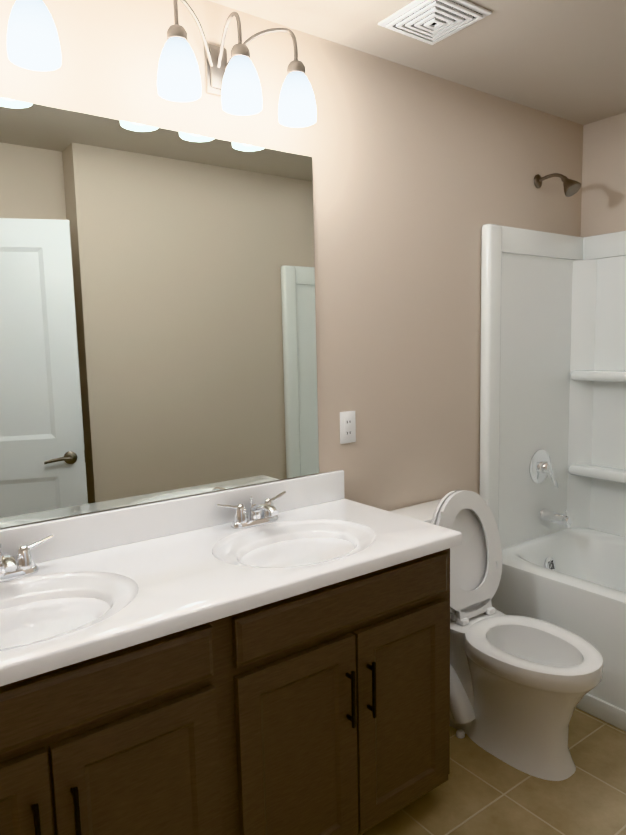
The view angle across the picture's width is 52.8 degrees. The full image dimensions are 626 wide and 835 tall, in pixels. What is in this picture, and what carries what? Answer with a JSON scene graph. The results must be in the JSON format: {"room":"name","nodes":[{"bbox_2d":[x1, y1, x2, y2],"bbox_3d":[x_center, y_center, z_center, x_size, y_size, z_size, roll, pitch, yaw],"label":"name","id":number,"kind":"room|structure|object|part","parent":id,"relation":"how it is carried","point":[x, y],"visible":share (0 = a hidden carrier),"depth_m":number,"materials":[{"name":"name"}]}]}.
{"room":"bathroom","nodes":[
{"label":"bathroom","id":0,"kind":"room"},
{"bbox_2d":[0,0,582,528],"bbox_3d":[-0.332,-0.015,2.017,4.235,2.440,0.100,-6,8,-36],"label":"wall","id":1,"kind":"structure","parent":0,"point":[420,178],"depth_m":2.34,"materials":[{"name":"beige paint"}]},
{"bbox_2d":[7,0,60,70],"bbox_3d":[-0.826,-0.945,1.367,0.496,0.269,0.207,-6,8,-36],"label":"sconce","id":2,"kind":"object","parent":1,"relation":"attached to","point":[33,43],"visible":1,"depth_m":1.41,"materials":[{"name":"white glass"}]},
{"bbox_2d":[0,97,318,527],"bbox_3d":[-0.534,-0.278,1.773,1.344,1.072,0.006,-6,8,-36],"label":"mirror","id":3,"kind":"object","parent":1,"relation":"attached to","point":[157,318],"visible":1,"depth_m":1.81,"materials":[{"name":"clear glass"}]},
{"bbox_2d":[157,0,316,126],"bbox_3d":[-0.230,-1.010,1.801,0.496,0.269,0.207,-6,8,-36],"label":"sconce","id":4,"kind":"object","parent":1,"relation":"attached to","point":[233,82],"visible":1,"depth_m":1.75,"materials":[{"name":"white glass"}]},
{"bbox_3d":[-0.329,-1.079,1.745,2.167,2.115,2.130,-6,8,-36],"label":"arm","id":5,"kind":"part","parent":4,"relation":"part of"},
{"bbox_3d":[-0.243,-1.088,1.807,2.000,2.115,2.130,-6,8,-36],"label":"arm","id":6,"kind":"part","parent":4,"relation":"part of"},
{"bbox_3d":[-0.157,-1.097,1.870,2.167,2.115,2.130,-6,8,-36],"label":"arm","id":7,"kind":"part","parent":4,"relation":"part of"},
{"bbox_2d":[340,411,355,443],"bbox_3d":[0.128,0.035,2.293,0.072,0.116,0.008,-6,8,-36],"label":"outlet","id":8,"kind":"object","parent":1,"relation":"attached to","point":[347,427],"visible":1,"depth_m":2.29,"materials":[{"name":"white plastic"}]},
{"bbox_2d":[534,173,580,196],"bbox_3d":[1.075,-1.023,2.763,0.074,0.126,0.205,-6,8,-36],"label":"shower","id":9,"kind":"object","parent":1,"relation":"attached to","point":[572,187],"visible":1,"depth_m":2.73,"materials":[{"name":"silver metal"}]},
{"bbox_3d":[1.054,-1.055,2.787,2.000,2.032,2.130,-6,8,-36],"label":"arm","id":10,"kind":"part","parent":9,"relation":"part of"},
{"bbox_2d":[208,0,625,124],"bbox_3d":[0.468,-1.139,0.750,4.235,0.050,2.900,-6,8,-36],"label":"ceiling","id":11,"kind":"structure","parent":0,"point":[565,59],"depth_m":2.17,"materials":[{"name":"beige paint"}]},
{"bbox_2d":[378,0,491,44],"bbox_3d":[0.380,-1.243,1.977,0.250,0.024,0.250,-6,8,-36],"label":"ceiling vent","id":12,"kind":"object","parent":11,"relation":"in","point":[431,22],"visible":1,"depth_m":1.96,"materials":[{"name":"white plastic"}]},
{"bbox_2d":[359,708,625,834],"bbox_3d":[0.526,1.333,1.040,4.235,0.050,2.900,-6,8,-36],"label":"floor","id":13,"kind":"structure","parent":0,"point":[480,791],"depth_m":1.98,"materials":[{"name":"tile"}]},
{"bbox_2d":[0,470,461,834],"bbox_3d":[-0.344,0.765,1.660,1.564,0.975,0.580,-6,8,-36],"label":"bathroom vanity","id":14,"kind":"object","parent":13,"relation":"on","point":[271,658],"visible":1,"depth_m":1.54,"materials":[{"name":"brown wood"}]},
{"bbox_2d":[0,470,461,686],"bbox_3d":[-0.357,0.411,1.625,1.564,0.264,0.563,-6,8,-36],"label":"countertop","id":15,"kind":"structure","parent":14,"relation":"on","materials":[{"name":"white stone"}]},
{"bbox_2d":[0,534,52,581],"bbox_3d":[-0.745,0.361,1.528,0.252,0.084,0.145,-6,8,-36],"label":"faucet","id":16,"kind":"object","parent":15,"relation":"on","point":[22,568],"depth_m":1.58,"materials":[{"name":"silver metal"}]},
{"bbox_2d":[215,491,285,528],"bbox_3d":[-0.157,0.298,1.956,0.252,0.084,0.145,-6,8,-36],"label":"faucet","id":17,"kind":"object","parent":15,"relation":"on","point":[269,518],"depth_m":1.97,"materials":[{"name":"silver metal"}]},
{"bbox_2d":[389,490,602,780],"bbox_3d":[0.655,0.720,2.267,0.452,0.877,0.769,-6,8,-36],"label":"toilet","id":18,"kind":"object","parent":13,"relation":"on","point":[521,687],"visible":0.79,"depth_m":2.22,"materials":[{"name":"white ceramic"}]},
{"bbox_3d":[0.568,0.505,2.354,0.375,0.466,0.114,-6,8,-36],"label":"seat","id":19,"kind":"part","parent":18,"relation":"part of","materials":[{"name":"white plastic"}]},
{"bbox_2d":[479,224,625,731],"bbox_3d":[1.474,0.171,2.347,0.768,1.910,1.536,-6,8,-36],"label":"tub","id":20,"kind":"object","parent":13,"relation":"on","point":[553,410],"visible":0.77,"depth_m":2.92,"materials":[{"name":"white plastic"}]},
{"bbox_2d":[581,112,625,236],"bbox_3d":[1.819,-0.130,2.572,0.100,2.440,1.540,-6,8,-36],"label":"wall","id":21,"kind":"structure","parent":0,"point":[603,205],"depth_m":2.96,"materials":[{"name":"beige paint"}]}
]}

